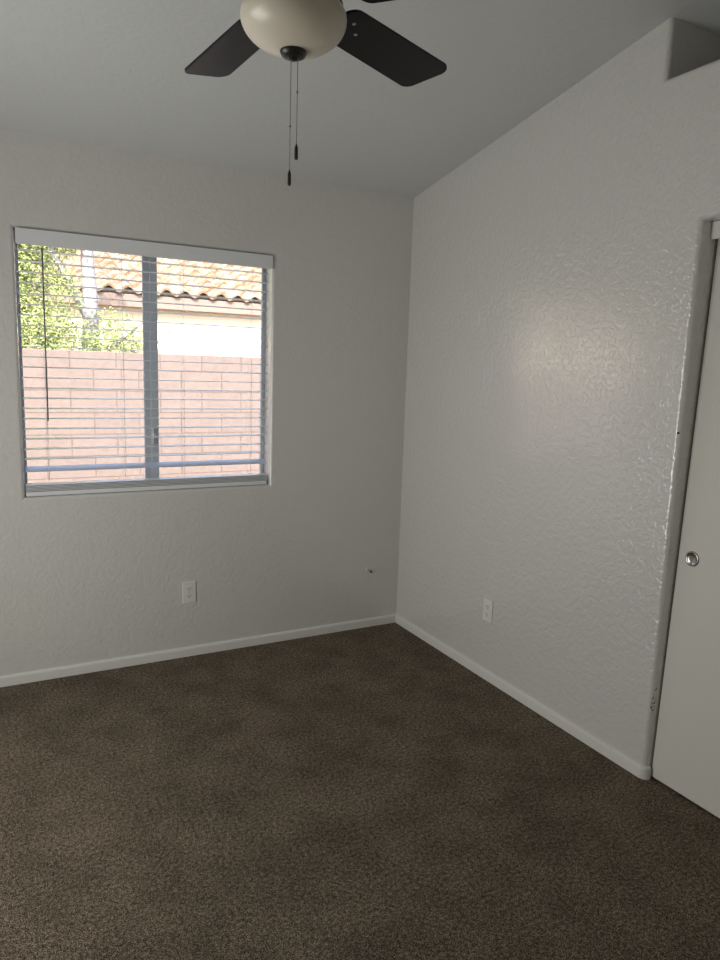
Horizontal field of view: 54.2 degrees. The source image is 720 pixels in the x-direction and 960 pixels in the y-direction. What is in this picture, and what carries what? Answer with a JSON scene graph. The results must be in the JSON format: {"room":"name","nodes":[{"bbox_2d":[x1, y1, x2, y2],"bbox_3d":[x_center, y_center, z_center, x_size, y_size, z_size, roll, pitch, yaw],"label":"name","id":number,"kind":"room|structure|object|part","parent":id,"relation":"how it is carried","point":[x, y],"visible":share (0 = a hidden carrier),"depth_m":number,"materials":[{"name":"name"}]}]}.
{"room":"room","nodes":[
{"label":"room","id":0,"kind":"room"},
{"bbox_2d":[0,128,413,675],"bbox_3d":[-1.137,-0.288,3.401,3.090,2.440,0.140,-3,10,-28],"label":"wall","id":1,"kind":"structure","parent":0,"point":[90,577],"depth_m":3.61,"materials":[{"name":"white paint"}]},
{"bbox_2d":[14,230,265,493],"bbox_3d":[-1.024,-0.542,3.453,1.173,1.173,0.069,-3,10,-28],"label":"window","id":2,"kind":"structure","parent":1,"relation":"in","point":[108,474],"depth_m":3.43,"materials":[{"name":"clear glass"}]},
{"bbox_3d":[-1.299,-0.531,3.330,0.544,1.117,0.004,-3,10,-28],"label":"glass pane","id":3,"kind":"part","parent":2,"relation":"part of","materials":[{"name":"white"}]},
{"bbox_3d":[-1.287,-0.532,3.337,0.580,1.153,0.020,-3,10,-28],"label":"sash","id":4,"kind":"part","parent":2,"relation":"part of","materials":[{"name":"clear glass"}]},
{"bbox_2d":[15,227,272,496],"bbox_3d":[-0.987,-0.530,3.387,1.168,1.169,0.073,-3,10,-28],"label":"blind","id":5,"kind":"object","parent":2,"relation":"attached to","point":[41,238],"visible":1,"depth_m":3.33,"materials":[{"name":"white plastic"}]},
{"bbox_3d":[-1.418,-0.515,3.167,0.007,1.064,0.053,-3,10,-28],"label":"ladder cord","id":6,"kind":"part","parent":5,"relation":"part of","materials":[{"name":"white fabric"}]},
{"bbox_3d":[-1.119,-0.531,3.327,0.007,1.064,0.053,-3,10,-28],"label":"ladder cord","id":7,"kind":"part","parent":5,"relation":"part of","materials":[{"name":"white fabric"}]},
{"bbox_3d":[-1.015,0.035,3.482,1.154,0.020,0.054,-3,10,-28],"label":"rail","id":8,"kind":"part","parent":5,"relation":"part of","materials":[{"name":"white plastic"}]},
{"bbox_3d":[-0.869,-0.544,3.460,0.007,1.064,0.053,-3,10,-28],"label":"ladder cord","id":9,"kind":"part","parent":5,"relation":"part of","materials":[{"name":"white fabric"}]},
{"bbox_3d":[-0.563,-0.560,3.624,0.007,1.064,0.053,-3,10,-28],"label":"ladder cord","id":10,"kind":"part","parent":5,"relation":"part of","materials":[{"name":"white fabric"}]},
{"bbox_3d":[-0.772,-0.555,3.587,0.581,1.153,0.020,-3,10,-28],"label":"sash","id":11,"kind":"part","parent":2,"relation":"part of","materials":[{"name":"clear glass"}]},
{"bbox_3d":[-0.760,-0.556,3.594,0.545,1.117,0.004,-3,10,-28],"label":"glass pane","id":12,"kind":"part","parent":2,"relation":"part of","materials":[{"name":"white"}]},
{"bbox_2d":[182,581,195,603],"bbox_3d":[-0.876,0.576,3.611,0.070,0.114,0.008,-3,10,-28],"label":"wall outlet","id":13,"kind":"object","parent":1,"relation":"attached to","point":[188,588],"visible":1,"depth_m":3.61,"materials":[{"name":"white plastic"}]},
{"bbox_2d":[186,586,192,591],"bbox_3d":[-0.874,0.557,3.606,0.034,0.027,0.002,-3,10,-28],"label":"receptacle","id":14,"kind":"object","parent":13,"relation":"attached to","point":[188,588],"depth_m":3.61,"materials":[{"name":"white plastic"}]},
{"bbox_2d":[186,593,192,598],"bbox_3d":[-0.875,0.596,3.612,0.034,0.027,0.002,-3,10,-28],"label":"receptacle","id":15,"kind":"object","parent":13,"relation":"attached to","point":[188,595],"depth_m":3.61,"materials":[{"name":"white plastic"}]},
{"bbox_2d":[0,614,396,686],"bbox_3d":[-1.078,0.900,3.556,2.950,0.050,0.012,-3,10,-28],"label":"baseboard","id":16,"kind":"structure","parent":1,"relation":"attached to","point":[82,668],"depth_m":3.64,"materials":[{"name":"white paint"}]},
{"bbox_2d":[0,623,719,959],"bbox_3d":[-0.293,1.295,1.871,5.090,0.150,4.080,-3,10,-28],"label":"floor","id":17,"kind":"structure","parent":0,"point":[365,793],"depth_m":2.35,"materials":[{"name":"carpet"}]},
{"bbox_2d":[0,0,719,197],"bbox_3d":[-0.198,-1.606,1.409,5.090,0.900,4.080,-3,10,-28],"label":"ceiling","id":18,"kind":"structure","parent":0,"point":[110,73],"depth_m":2.69,"materials":[{"name":"white paint"}]},
{"bbox_2d":[185,0,446,185],"bbox_3d":[-0.159,-1.107,1.530,1.028,0.900,1.010,-3,10,-28],"label":"ceiling fan","id":19,"kind":"object","parent":18,"relation":"hanging from","point":[290,30],"visible":1,"depth_m":1.63,"materials":[{"name":"black wood"}]},
{"bbox_3d":[-0.325,-1.094,1.790,0.137,0.006,0.400,-17,17,-30],"label":"blade","id":20,"kind":"part","parent":19,"relation":"part of","materials":[{"name":"black wood"}]},
{"bbox_3d":[-0.158,-0.675,1.573,0.008,0.034,0.008,-3,10,-28],"label":"chain knob","id":21,"kind":"part","parent":19,"relation":"part of","materials":[{"name":"brown metal"}]},
{"bbox_3d":[-0.154,-0.806,1.552,0.005,0.238,0.006,-3,10,-28],"label":"pull chain","id":22,"kind":"part","parent":19,"relation":"part of","materials":[{"name":"silver metal"}]},
{"bbox_3d":[-0.144,-0.976,1.525,0.230,0.092,0.230,-3,10,-28],"label":"lamp shade","id":23,"kind":"part","parent":19,"relation":"part of","materials":[{"name":"beige glass"}]},
{"bbox_3d":[-0.142,-0.729,1.564,0.008,0.034,0.008,-3,10,-28],"label":"chain knob","id":24,"kind":"part","parent":19,"relation":"part of","materials":[{"name":"brown metal"}]},
{"bbox_3d":[-0.138,-0.833,1.548,0.005,0.184,0.006,-3,10,-28],"label":"pull chain","id":25,"kind":"part","parent":19,"relation":"part of","materials":[{"name":"silver metal"}]},
{"bbox_3d":[0.169,-1.014,1.393,0.400,0.006,0.137,5,-1,21],"label":"blade","id":26,"kind":"part","parent":19,"relation":"part of","materials":[{"name":"black wood"}]},
{"bbox_3d":[0.067,-1.079,1.775,0.137,0.006,0.400,-5,3,39],"label":"blade","id":27,"kind":"part","parent":19,"relation":"part of","materials":[{"name":"black wood"}]},
{"bbox_2d":[396,18,719,772],"bbox_3d":[1.178,-0.215,2.485,0.120,2.734,3.940,-3,10,-28],"label":"wall","id":28,"kind":"structure","parent":0,"point":[562,273],"depth_m":2.92,"materials":[{"name":"paint"}]},
{"bbox_2d":[483,597,492,623],"bbox_3d":[0.628,0.642,3.462,0.008,0.114,0.070,-3,10,-28],"label":"wall outlet","id":29,"kind":"object","parent":28,"relation":"attached to","point":[488,604],"visible":1,"depth_m":3.46,"materials":[{"name":"white plastic"}]},
{"bbox_2d":[395,614,650,779],"bbox_3d":[0.659,0.973,3.456,0.034,0.050,1.824,-3,10,-28],"label":"baseboard","id":30,"kind":"structure","parent":28,"relation":"attached to","point":[643,772],"depth_m":3.17,"materials":[{"name":"white paint"}]},
{"bbox_2d":[651,239,719,817],"bbox_3d":[1.362,0.212,2.205,0.035,1.977,0.790,-1,9,-28],"label":"door","id":31,"kind":"structure","parent":28,"relation":"in","point":[686,759],"depth_m":2.49,"materials":[{"name":"white paint"}]},
{"bbox_3d":[1.183,0.281,2.508,0.005,0.056,0.056,-1,9,-28],"label":"finger pull","id":32,"kind":"part","parent":31,"relation":"part of","materials":[{"name":"silver metal"}]},
{"bbox_2d":[711,220,719,239],"bbox_3d":[1.556,-0.728,1.726,0.014,0.058,1.524,-3,10,-28],"label":"trim","id":33,"kind":"structure","parent":28,"relation":"attached to","point":[715,233],"depth_m":2.37,"materials":[{"name":"white paint"}]},
{"bbox_2d":[690,26,719,70],"bbox_3d":[1.410,-0.273,2.895,0.680,2.734,0.100,-3,10,-28],"label":"wall","id":34,"kind":"structure","parent":0,"point":[706,44],"depth_m":2.52,"materials":[{"name":"white paint"}]}
]}

